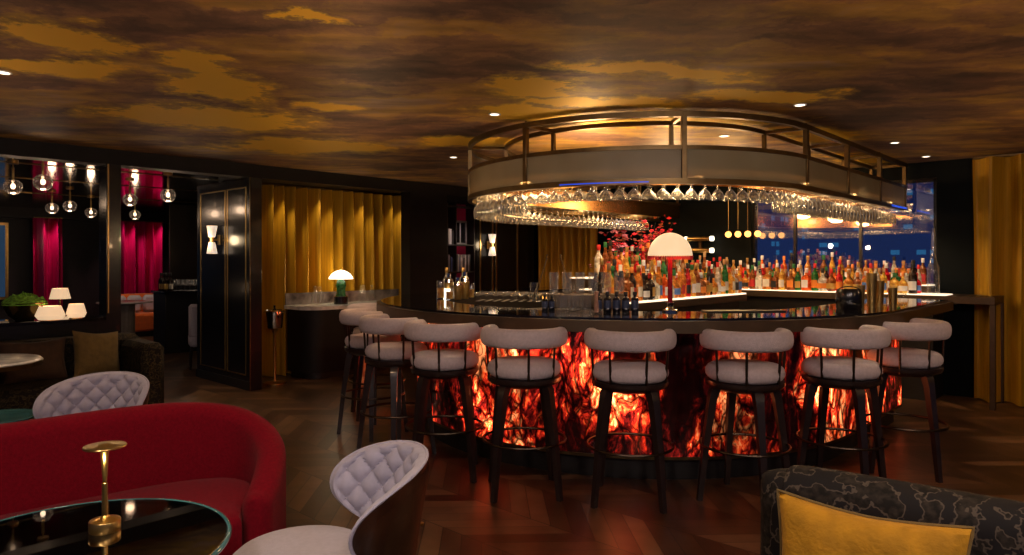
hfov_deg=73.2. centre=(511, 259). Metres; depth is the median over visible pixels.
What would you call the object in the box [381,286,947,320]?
countertop
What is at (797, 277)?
bottle
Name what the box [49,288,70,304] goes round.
lantern lamp
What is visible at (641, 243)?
flower arrangement
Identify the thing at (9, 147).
ceiling beam
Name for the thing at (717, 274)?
bottle
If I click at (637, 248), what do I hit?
bottle
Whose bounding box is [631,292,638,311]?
bottle
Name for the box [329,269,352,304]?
mushroom lamp
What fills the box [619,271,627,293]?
bottle
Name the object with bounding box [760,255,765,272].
bottle
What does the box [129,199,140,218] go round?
globe pendant
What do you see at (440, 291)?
glass jar
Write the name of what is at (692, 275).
bottle
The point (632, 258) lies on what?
bottle
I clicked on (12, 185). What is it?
globe pendant
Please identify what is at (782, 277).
bottle
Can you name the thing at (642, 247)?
bottle
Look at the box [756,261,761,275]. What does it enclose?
bottle
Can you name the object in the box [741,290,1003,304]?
countertop
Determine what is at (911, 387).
countertop
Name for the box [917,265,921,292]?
bottle
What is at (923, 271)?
bottle
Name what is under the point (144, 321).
banquette
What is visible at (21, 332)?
wall
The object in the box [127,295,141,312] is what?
throw pillow
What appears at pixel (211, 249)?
wall sconce
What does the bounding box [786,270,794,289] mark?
bottle
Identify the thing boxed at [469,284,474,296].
glass jar
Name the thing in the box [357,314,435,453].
bar stool
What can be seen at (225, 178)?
ceiling
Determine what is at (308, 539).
seat cushion
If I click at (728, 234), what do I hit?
pendant bulb
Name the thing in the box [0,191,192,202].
trim
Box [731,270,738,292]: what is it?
bottle
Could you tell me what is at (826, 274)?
bottle
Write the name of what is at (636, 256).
bottle
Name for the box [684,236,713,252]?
wall lamp
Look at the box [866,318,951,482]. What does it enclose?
bar stool
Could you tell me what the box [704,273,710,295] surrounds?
bottle
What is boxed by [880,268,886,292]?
bottle
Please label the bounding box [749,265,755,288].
bottle
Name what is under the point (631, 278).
bottle
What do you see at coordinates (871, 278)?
tin
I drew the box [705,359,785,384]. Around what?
seat cushion
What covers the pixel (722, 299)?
shelf
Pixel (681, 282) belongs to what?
bottle
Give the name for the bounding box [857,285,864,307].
tin
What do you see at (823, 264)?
bottle
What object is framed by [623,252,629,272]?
bottle
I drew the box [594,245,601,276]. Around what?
bottle
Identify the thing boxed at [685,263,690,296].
bottle
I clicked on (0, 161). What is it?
trim
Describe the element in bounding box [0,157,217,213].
ceiling
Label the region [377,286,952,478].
bar counter
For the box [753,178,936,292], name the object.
window
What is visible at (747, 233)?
pendant bulb
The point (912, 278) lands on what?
bottle
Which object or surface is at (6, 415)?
table
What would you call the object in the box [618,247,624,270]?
bottle
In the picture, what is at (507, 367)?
seat cushion
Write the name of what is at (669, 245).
table lamp
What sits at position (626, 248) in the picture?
bottle
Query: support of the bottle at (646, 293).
on the bar counter at (683, 402)
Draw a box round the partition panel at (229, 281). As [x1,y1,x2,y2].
[196,177,261,390]
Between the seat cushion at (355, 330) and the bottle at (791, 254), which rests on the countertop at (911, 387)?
the bottle at (791, 254)
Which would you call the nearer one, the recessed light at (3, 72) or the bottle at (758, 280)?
the recessed light at (3, 72)
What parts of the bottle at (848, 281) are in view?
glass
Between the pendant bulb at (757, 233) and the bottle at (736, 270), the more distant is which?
the pendant bulb at (757, 233)
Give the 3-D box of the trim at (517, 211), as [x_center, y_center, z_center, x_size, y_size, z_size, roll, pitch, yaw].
[0.089,0.240,11.115,0.012,2.360,0.018,0,0,43]
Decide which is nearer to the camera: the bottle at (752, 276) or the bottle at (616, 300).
the bottle at (616, 300)
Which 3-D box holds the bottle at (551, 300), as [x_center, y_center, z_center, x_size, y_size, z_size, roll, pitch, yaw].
[0.285,0.304,4.950,0.043,0.111,0.043,0,0,0]
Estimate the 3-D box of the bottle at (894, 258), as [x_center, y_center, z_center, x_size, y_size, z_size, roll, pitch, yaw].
[4.300,0.115,7.764,0.059,0.309,0.060,0,0,40]
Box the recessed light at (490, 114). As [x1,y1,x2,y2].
[489,113,500,115]
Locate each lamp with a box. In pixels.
[35,305,64,320]
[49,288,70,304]
[66,303,86,318]
[82,440,126,535]
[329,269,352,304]
[647,233,692,311]
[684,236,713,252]
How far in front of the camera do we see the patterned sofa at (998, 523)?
2.04 m
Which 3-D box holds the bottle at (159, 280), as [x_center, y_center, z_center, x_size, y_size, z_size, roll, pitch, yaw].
[-5.576,0.347,10.957,0.073,0.286,0.072,0,0,43]
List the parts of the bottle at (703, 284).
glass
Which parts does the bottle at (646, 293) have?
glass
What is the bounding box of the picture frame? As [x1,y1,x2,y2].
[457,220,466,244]
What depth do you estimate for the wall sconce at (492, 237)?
10.52 m
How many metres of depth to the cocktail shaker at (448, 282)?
6.52 m
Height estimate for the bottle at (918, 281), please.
0.219 m
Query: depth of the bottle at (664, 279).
6.32 m
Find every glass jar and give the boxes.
[437,281,444,297]
[446,291,453,298]
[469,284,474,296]
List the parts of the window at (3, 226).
pane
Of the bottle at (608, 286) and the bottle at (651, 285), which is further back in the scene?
the bottle at (651, 285)
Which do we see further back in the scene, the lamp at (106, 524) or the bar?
the bar
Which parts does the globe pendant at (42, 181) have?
glass globe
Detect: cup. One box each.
[444,282,453,291]
[453,285,462,299]
[461,282,469,298]
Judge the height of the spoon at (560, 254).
0.400 m
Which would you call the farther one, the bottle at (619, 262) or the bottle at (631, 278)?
the bottle at (619, 262)
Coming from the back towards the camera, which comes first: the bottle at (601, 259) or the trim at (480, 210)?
the trim at (480, 210)
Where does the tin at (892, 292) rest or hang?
on the bar counter at (683, 402)
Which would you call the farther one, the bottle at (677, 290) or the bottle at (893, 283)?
the bottle at (893, 283)
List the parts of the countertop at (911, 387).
leg, leg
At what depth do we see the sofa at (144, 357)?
6.19 m
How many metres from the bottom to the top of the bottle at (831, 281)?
0.259 m
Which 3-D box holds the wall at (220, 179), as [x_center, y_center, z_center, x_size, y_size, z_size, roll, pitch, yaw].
[-2.576,0.190,9.537,0.150,2.560,2.920,0,0,43]
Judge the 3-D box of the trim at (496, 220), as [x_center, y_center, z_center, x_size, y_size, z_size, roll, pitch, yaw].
[-0.244,0.240,10.756,0.012,2.360,0.018,0,0,43]
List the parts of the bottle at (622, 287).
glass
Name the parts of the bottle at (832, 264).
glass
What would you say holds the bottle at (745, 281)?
on the countertop at (911, 387)
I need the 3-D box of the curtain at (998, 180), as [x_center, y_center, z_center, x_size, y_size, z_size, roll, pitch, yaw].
[5.558,0.190,6.570,1.994,2.540,0.235,0,0,43]
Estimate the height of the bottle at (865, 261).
0.266 m
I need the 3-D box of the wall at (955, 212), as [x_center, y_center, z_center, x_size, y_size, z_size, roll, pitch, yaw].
[7.580,0.190,5.039,7.740,2.560,0.200,0,0,43]
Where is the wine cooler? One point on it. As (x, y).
(274, 319)
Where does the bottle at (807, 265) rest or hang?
on the countertop at (911, 387)
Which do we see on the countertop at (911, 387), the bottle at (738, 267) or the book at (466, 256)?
the bottle at (738, 267)
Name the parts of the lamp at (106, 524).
lamp shade, stem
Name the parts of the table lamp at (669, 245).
stem, lamp shade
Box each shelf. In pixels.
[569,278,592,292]
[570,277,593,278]
[574,294,746,310]
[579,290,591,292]
[630,293,745,303]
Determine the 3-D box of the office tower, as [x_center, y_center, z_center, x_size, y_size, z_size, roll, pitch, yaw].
[9.406,9.770,32.195,5.000,33.400,10.000,0,0,43]
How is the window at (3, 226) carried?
in the wall at (80, 239)
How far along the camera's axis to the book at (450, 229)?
10.08 m
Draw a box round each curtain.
[33,217,63,307]
[121,220,163,293]
[262,183,400,376]
[538,192,597,286]
[972,153,1023,406]
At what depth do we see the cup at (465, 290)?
6.39 m
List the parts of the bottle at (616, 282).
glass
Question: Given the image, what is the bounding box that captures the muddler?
[594,291,598,311]
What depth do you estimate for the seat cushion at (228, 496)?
3.02 m
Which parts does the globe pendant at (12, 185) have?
glass globe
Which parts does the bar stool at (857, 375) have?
leg, leg, seat frame, backrest, leg, leg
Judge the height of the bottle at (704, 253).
0.353 m
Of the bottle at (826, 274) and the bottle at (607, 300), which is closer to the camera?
the bottle at (607, 300)
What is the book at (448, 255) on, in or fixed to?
on the bookcase at (455, 212)
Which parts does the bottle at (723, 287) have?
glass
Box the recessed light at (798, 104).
[793,103,806,106]
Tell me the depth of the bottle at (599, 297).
4.78 m
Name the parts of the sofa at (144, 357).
backrest, armrest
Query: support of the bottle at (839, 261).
on the countertop at (911, 387)
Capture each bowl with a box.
[1,292,47,320]
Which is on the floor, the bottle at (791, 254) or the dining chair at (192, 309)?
the dining chair at (192, 309)
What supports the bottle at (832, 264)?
on the countertop at (911, 387)
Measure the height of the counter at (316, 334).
1.050 m
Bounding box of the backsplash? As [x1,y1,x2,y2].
[285,289,398,304]
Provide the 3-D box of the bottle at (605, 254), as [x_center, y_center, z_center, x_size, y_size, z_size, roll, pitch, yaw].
[0.907,-0.002,6.704,0.066,0.345,0.066,0,0,30]
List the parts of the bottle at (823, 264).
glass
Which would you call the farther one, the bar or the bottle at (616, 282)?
the bar
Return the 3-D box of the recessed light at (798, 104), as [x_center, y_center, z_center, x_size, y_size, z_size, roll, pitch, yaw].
[2.020,-1.087,4.840,0.090,0.006,0.090,0,0,0]
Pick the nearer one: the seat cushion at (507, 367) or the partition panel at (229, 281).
the seat cushion at (507, 367)
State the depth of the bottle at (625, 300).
4.77 m
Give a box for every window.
[0,222,7,299]
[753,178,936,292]
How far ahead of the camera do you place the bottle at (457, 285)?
6.27 m
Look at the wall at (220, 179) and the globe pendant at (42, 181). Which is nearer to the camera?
the globe pendant at (42, 181)
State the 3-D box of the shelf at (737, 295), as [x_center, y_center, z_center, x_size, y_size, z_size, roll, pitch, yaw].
[1.532,0.362,6.654,0.355,0.015,2.580,0,0,43]
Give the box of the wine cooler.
[263,309,285,384]
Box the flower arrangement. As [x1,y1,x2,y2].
[589,215,675,267]
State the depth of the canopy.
5.40 m
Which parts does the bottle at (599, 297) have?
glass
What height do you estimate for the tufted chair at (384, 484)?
0.753 m
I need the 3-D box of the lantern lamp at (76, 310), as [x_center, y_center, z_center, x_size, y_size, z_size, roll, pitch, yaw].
[-4.180,0.490,6.620,0.170,0.140,0.170,0,0,-17]
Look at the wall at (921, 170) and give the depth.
7.76 m
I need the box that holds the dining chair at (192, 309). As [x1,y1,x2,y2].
[188,304,196,369]
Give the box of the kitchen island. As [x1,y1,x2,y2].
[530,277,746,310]
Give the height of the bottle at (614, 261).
0.362 m
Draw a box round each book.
[448,229,449,243]
[448,255,449,271]
[450,229,451,243]
[457,254,458,271]
[466,256,467,270]
[469,254,470,270]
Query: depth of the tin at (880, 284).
5.27 m
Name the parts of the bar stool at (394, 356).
leg, backrest, seat frame, leg, leg, leg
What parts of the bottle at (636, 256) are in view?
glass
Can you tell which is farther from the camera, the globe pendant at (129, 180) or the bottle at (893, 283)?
the globe pendant at (129, 180)
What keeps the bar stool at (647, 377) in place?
on the floor
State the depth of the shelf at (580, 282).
6.68 m
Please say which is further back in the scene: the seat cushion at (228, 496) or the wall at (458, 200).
the wall at (458, 200)
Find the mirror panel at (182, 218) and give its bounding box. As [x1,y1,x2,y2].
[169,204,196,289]
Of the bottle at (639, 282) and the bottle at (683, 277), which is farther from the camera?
the bottle at (683, 277)
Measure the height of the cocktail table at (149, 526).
0.620 m
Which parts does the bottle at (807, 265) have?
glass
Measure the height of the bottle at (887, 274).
0.322 m
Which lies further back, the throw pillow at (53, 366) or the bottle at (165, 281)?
the bottle at (165, 281)
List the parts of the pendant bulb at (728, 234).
globe, cord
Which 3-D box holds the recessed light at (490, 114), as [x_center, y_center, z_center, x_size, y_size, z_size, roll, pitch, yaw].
[-0.130,-1.087,5.150,0.090,0.006,0.090,0,0,0]
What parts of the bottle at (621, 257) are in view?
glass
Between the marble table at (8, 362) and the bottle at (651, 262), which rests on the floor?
the marble table at (8, 362)
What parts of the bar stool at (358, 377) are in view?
leg, leg, backrest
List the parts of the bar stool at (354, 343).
leg, seat frame, backrest, leg, leg, leg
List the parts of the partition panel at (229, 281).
kick plate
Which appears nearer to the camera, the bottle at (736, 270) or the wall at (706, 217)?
the bottle at (736, 270)
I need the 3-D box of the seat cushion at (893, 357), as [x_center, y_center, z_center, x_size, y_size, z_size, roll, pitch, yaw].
[2.752,0.681,4.839,0.470,0.108,0.470,0,0,-36]
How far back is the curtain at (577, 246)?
10.97 m
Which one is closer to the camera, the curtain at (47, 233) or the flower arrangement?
the flower arrangement
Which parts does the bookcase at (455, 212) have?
panel, shelf, shelf, shelf, panel, panel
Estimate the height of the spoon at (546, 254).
0.400 m
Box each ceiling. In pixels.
[0,0,1023,190]
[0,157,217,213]
[224,177,400,194]
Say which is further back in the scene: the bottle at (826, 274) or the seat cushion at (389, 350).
the bottle at (826, 274)
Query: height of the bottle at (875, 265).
0.316 m
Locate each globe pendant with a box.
[3,161,22,193]
[33,161,52,190]
[45,190,58,213]
[63,188,76,211]
[85,196,96,217]
[122,179,137,205]
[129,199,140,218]
[160,173,175,201]
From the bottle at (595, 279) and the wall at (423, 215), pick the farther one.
the wall at (423, 215)
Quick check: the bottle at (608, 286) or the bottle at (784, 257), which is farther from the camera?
the bottle at (784, 257)
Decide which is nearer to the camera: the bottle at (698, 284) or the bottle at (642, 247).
the bottle at (698, 284)
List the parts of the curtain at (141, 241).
heading rail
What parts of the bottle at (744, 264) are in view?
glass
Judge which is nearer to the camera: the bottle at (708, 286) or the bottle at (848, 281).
the bottle at (708, 286)
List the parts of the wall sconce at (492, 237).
lamp shade, lamp shade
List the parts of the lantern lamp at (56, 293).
lamp shade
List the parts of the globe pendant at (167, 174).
glass globe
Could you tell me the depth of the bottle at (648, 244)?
7.26 m
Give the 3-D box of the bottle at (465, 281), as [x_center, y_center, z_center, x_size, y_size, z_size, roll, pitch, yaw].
[-0.438,0.235,6.420,0.088,0.250,0.088,0,0,0]
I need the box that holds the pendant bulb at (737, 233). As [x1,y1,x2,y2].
[735,231,740,236]
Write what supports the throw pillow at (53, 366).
on the sofa at (144, 357)
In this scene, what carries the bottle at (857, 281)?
on the countertop at (911, 387)
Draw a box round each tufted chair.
[33,371,149,418]
[233,440,428,554]
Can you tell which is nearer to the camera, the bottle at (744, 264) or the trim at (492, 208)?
the bottle at (744, 264)
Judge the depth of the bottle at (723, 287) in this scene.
7.15 m
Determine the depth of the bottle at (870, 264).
7.74 m
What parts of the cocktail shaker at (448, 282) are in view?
lid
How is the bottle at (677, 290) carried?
on the bar counter at (683, 402)
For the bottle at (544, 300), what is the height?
0.111 m
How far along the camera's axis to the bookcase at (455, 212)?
10.41 m
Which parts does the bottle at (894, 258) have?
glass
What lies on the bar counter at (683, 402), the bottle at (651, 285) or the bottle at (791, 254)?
the bottle at (651, 285)
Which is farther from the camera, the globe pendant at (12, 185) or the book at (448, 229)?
the book at (448, 229)
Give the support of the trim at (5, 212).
attached to the wall at (80, 239)
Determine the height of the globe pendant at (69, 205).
0.340 m
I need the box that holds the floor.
[139,336,1023,554]
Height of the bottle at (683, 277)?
0.322 m
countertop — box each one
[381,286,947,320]
[739,284,1003,410]
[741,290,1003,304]
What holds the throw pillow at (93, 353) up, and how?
on the sofa at (144, 357)
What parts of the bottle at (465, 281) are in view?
lid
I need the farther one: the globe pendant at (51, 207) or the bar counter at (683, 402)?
the globe pendant at (51, 207)
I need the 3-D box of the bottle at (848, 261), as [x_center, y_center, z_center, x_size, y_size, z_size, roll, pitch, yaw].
[3.949,0.136,8.097,0.097,0.269,0.094,0,0,-33]
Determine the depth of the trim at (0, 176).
9.22 m
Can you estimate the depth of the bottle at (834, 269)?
7.99 m
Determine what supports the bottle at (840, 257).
on the countertop at (911, 387)
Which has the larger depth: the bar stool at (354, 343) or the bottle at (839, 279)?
the bottle at (839, 279)
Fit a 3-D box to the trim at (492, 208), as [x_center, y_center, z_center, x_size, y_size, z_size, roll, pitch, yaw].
[-0.299,0.240,10.697,0.012,2.360,0.018,0,0,43]
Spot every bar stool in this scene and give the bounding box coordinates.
[337,307,408,441]
[347,303,405,421]
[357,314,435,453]
[404,319,483,482]
[480,324,567,502]
[584,328,676,513]
[696,328,793,502]
[795,325,890,477]
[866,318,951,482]
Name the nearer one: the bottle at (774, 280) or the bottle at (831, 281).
the bottle at (831, 281)
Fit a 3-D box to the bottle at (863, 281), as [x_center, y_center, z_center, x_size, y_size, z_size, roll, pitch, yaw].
[3.883,0.239,7.579,0.081,0.231,0.083,0,0,31]
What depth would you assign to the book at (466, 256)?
10.32 m
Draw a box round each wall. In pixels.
[0,218,168,319]
[0,320,105,340]
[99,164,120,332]
[218,177,373,194]
[401,192,538,294]
[447,195,471,205]
[584,185,752,271]
[751,161,936,190]
[937,156,1010,401]
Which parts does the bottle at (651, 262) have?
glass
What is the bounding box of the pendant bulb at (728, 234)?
[725,187,731,237]
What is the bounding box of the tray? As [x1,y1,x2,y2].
[547,293,627,307]
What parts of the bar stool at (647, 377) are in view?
leg, leg, seat frame, backrest, leg, leg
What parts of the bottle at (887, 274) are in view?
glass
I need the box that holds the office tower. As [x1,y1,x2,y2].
[757,193,807,275]
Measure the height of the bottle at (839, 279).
0.278 m
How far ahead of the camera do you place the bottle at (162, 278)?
10.87 m
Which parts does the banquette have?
backrest, seat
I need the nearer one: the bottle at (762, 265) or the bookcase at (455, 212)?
the bottle at (762, 265)
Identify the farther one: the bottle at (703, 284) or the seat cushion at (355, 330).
the bottle at (703, 284)
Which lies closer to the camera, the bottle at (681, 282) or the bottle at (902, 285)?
the bottle at (681, 282)
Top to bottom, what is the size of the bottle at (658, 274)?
0.349 m
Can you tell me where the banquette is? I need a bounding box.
[121,293,153,336]
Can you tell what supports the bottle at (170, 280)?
on the bar
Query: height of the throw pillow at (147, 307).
0.340 m
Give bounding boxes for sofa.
[0,332,163,409]
[0,402,285,554]
[761,465,1023,554]
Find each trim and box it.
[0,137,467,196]
[0,161,217,180]
[0,176,194,190]
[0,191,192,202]
[0,206,168,223]
[108,164,108,312]
[480,210,480,289]
[492,208,492,288]
[496,220,496,288]
[517,211,517,287]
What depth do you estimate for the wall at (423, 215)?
9.99 m
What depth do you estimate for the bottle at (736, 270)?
7.42 m
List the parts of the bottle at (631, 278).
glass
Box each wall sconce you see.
[206,226,219,253]
[487,234,495,255]
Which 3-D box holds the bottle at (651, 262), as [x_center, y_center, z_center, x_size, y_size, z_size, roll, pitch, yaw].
[1.296,0.183,6.405,0.066,0.344,0.066,0,0,29]
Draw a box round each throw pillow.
[0,337,67,383]
[72,330,119,376]
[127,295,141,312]
[142,295,153,311]
[776,489,974,554]
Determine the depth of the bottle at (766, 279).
8.29 m
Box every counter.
[284,289,416,378]
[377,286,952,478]
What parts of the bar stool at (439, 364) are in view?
leg, leg, backrest, seat frame, leg, leg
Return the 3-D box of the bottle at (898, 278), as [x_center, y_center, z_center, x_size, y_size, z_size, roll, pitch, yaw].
[4.159,0.222,7.470,0.094,0.267,0.096,0,0,44]
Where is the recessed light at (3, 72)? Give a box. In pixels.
[0,70,12,74]
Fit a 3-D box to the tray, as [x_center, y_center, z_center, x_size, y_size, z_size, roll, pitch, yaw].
[0.570,0.310,5.280,0.600,0.100,0.200,0,0,0]
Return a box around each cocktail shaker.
[444,274,453,291]
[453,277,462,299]
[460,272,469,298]
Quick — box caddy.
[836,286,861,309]
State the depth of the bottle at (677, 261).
7.25 m
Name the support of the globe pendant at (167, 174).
hanging from the ceiling at (28, 200)
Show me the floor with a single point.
(982, 448)
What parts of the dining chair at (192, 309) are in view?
leg, seat, backrest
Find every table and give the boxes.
[0,354,43,371]
[0,409,34,423]
[0,498,231,554]
[96,300,152,332]
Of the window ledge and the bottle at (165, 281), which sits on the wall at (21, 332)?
the window ledge
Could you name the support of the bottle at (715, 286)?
on the bar counter at (683, 402)
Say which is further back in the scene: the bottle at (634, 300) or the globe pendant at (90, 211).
the globe pendant at (90, 211)
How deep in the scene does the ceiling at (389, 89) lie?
4.12 m
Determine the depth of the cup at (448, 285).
6.52 m
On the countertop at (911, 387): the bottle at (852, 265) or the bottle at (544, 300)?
the bottle at (852, 265)
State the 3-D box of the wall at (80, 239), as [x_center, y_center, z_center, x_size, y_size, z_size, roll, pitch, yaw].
[-11.149,0.170,12.389,0.200,2.600,15.000,0,0,43]
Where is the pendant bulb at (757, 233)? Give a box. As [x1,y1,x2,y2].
[754,231,760,236]
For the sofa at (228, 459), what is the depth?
3.12 m
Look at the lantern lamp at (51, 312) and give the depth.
6.30 m
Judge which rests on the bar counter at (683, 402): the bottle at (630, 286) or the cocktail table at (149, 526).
the bottle at (630, 286)
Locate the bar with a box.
[151,289,196,353]
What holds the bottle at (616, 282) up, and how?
on the bar counter at (683, 402)
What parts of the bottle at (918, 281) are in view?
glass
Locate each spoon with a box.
[535,254,547,299]
[560,254,570,292]
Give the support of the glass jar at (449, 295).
on the bar counter at (683, 402)
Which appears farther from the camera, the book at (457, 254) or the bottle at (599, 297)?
the book at (457, 254)
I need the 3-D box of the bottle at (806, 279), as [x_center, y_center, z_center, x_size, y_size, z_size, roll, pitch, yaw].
[3.418,0.225,8.011,0.094,0.261,0.092,0,0,-40]
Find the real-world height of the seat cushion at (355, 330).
0.108 m
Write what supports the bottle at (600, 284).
on the countertop
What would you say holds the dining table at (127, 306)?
on the floor
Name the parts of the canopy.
post, post, post, rack rail, rail, post, post, post, post, post, post, glass panel, rail, rail, rail, rail, rack rail, panel, post, post, post, post, post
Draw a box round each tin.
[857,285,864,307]
[866,273,876,307]
[876,281,884,306]
[888,288,897,307]
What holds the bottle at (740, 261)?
on the countertop at (911, 387)
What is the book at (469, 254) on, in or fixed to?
on the bookcase at (455, 212)
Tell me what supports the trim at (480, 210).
attached to the wall at (423, 215)
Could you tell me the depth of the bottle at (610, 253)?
6.76 m
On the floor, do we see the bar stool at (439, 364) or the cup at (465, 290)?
the bar stool at (439, 364)
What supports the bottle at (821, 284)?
on the countertop at (911, 387)
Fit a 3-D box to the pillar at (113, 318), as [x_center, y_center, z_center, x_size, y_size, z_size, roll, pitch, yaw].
[-4.005,0.265,6.873,0.220,2.410,0.130,0,0,43]
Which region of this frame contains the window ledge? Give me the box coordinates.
[0,315,104,326]
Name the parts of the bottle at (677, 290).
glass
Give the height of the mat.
0.008 m
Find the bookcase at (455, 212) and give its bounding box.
[447,203,474,289]
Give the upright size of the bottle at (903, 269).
0.264 m
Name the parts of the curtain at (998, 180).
heading rail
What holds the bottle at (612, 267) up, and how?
on the countertop
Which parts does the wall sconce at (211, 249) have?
lamp shade, lamp shade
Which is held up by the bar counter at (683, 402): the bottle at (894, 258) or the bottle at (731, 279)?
the bottle at (731, 279)
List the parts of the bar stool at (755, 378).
leg, leg, seat frame, backrest, leg, leg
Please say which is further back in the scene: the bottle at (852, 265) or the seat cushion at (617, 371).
the bottle at (852, 265)
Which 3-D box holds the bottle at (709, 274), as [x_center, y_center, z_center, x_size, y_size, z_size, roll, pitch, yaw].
[1.998,0.183,6.992,0.066,0.344,0.066,0,0,39]
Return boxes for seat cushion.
[0,374,73,409]
[0,478,249,554]
[233,525,351,554]
[345,333,400,348]
[353,327,400,335]
[365,341,427,360]
[411,349,478,370]
[487,356,560,379]
[593,359,668,384]
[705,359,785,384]
[801,356,882,380]
[867,347,943,368]
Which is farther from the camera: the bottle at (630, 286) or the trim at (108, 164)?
the trim at (108, 164)
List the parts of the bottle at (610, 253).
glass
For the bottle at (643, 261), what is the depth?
6.48 m
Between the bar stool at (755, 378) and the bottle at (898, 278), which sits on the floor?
the bar stool at (755, 378)
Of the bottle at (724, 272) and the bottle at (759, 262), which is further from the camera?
the bottle at (759, 262)
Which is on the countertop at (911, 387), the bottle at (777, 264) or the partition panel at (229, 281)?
the bottle at (777, 264)
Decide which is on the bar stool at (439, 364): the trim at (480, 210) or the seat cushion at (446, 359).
the seat cushion at (446, 359)
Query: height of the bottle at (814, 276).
0.316 m
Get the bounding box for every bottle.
[158,273,161,290]
[160,273,163,290]
[163,273,167,290]
[168,273,172,290]
[443,268,447,288]
[542,295,547,309]
[549,295,554,309]
[592,268,597,292]
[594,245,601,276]
[594,272,603,292]
[594,292,601,311]
[598,258,604,281]
[602,242,608,270]
[604,263,613,292]
[604,292,610,311]
[608,240,613,265]
[611,266,614,278]
[612,259,617,275]
[613,292,619,311]
[614,251,621,271]
[614,270,619,292]
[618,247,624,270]
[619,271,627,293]
[622,292,629,311]
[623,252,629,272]
[623,271,633,301]
[625,247,630,266]
[629,267,635,291]
[630,246,634,264]
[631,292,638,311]
[634,255,640,273]
[635,265,642,300]
[636,247,640,267]
[641,246,645,270]
[641,260,645,273]
[642,273,649,299]
[645,243,650,263]
[645,269,652,281]
[645,273,654,299]
[649,261,653,279]
[652,275,659,299]
[656,261,662,298]
[661,257,666,272]
[662,269,667,298]
[673,258,677,272]
[673,270,680,297]
[676,260,680,270]
[677,271,684,297]
[681,263,685,296]
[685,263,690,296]
[690,264,695,296]
[694,263,700,295]
[699,272,705,295]
[702,252,706,270]
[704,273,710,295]
[707,261,712,294]
[712,273,717,294]
[715,262,720,294]
[720,274,725,293]
[722,259,728,293]
[727,268,734,293]
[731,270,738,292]
[735,269,741,292]
[737,266,741,278]
[739,260,742,272]
[741,263,747,278]
[742,270,748,288]
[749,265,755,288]
[755,269,762,288]
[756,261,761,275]
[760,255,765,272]
[761,264,765,275]
[762,268,771,289]
[771,271,778,289]
[775,263,779,275]
[779,264,785,289]
[782,256,787,275]
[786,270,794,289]
[789,253,793,269]
[792,264,796,277]
[795,268,800,289]
[801,268,810,290]
[804,256,810,274]
[811,263,818,290]
[817,268,826,290]
[820,255,826,275]
[824,267,828,278]
[826,268,835,290]
[829,252,834,275]
[833,268,836,290]
[836,267,842,289]
[837,256,843,269]
[837,260,842,276]
[843,270,852,288]
[844,260,851,276]
[850,264,854,279]
[853,272,860,288]
[854,262,861,279]
[861,271,866,291]
[863,260,867,271]
[869,263,872,272]
[873,264,879,280]
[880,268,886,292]
[884,263,889,292]
[889,273,898,292]
[890,268,900,280]
[891,257,896,276]
[898,272,907,293]
[900,261,906,275]
[908,263,916,293]
[916,273,920,293]
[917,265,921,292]
[920,258,926,284]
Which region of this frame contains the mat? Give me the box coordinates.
[701,309,785,311]
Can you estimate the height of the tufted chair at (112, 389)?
0.753 m
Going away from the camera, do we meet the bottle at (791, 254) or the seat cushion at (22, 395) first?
the seat cushion at (22, 395)
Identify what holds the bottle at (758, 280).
on the countertop at (911, 387)
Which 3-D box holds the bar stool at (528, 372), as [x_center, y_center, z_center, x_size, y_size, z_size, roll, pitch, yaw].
[0.080,0.945,4.398,0.568,1.049,0.558,0,0,21]
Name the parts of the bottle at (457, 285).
lid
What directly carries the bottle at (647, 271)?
on the bar counter at (683, 402)
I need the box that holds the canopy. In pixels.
[468,111,907,221]
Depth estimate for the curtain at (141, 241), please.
14.97 m
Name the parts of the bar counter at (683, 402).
plinth trim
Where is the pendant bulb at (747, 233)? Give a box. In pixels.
[744,231,750,236]
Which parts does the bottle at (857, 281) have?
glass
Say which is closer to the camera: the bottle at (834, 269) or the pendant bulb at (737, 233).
the bottle at (834, 269)
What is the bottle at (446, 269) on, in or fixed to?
on the bar counter at (683, 402)
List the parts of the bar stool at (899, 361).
leg, seat frame, backrest, leg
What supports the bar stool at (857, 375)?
on the floor
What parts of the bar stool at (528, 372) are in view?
leg, leg, seat frame, backrest, leg, leg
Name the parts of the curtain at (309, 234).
heading rail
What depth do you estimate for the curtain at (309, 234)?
9.15 m
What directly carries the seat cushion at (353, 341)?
on the bar stool at (354, 343)

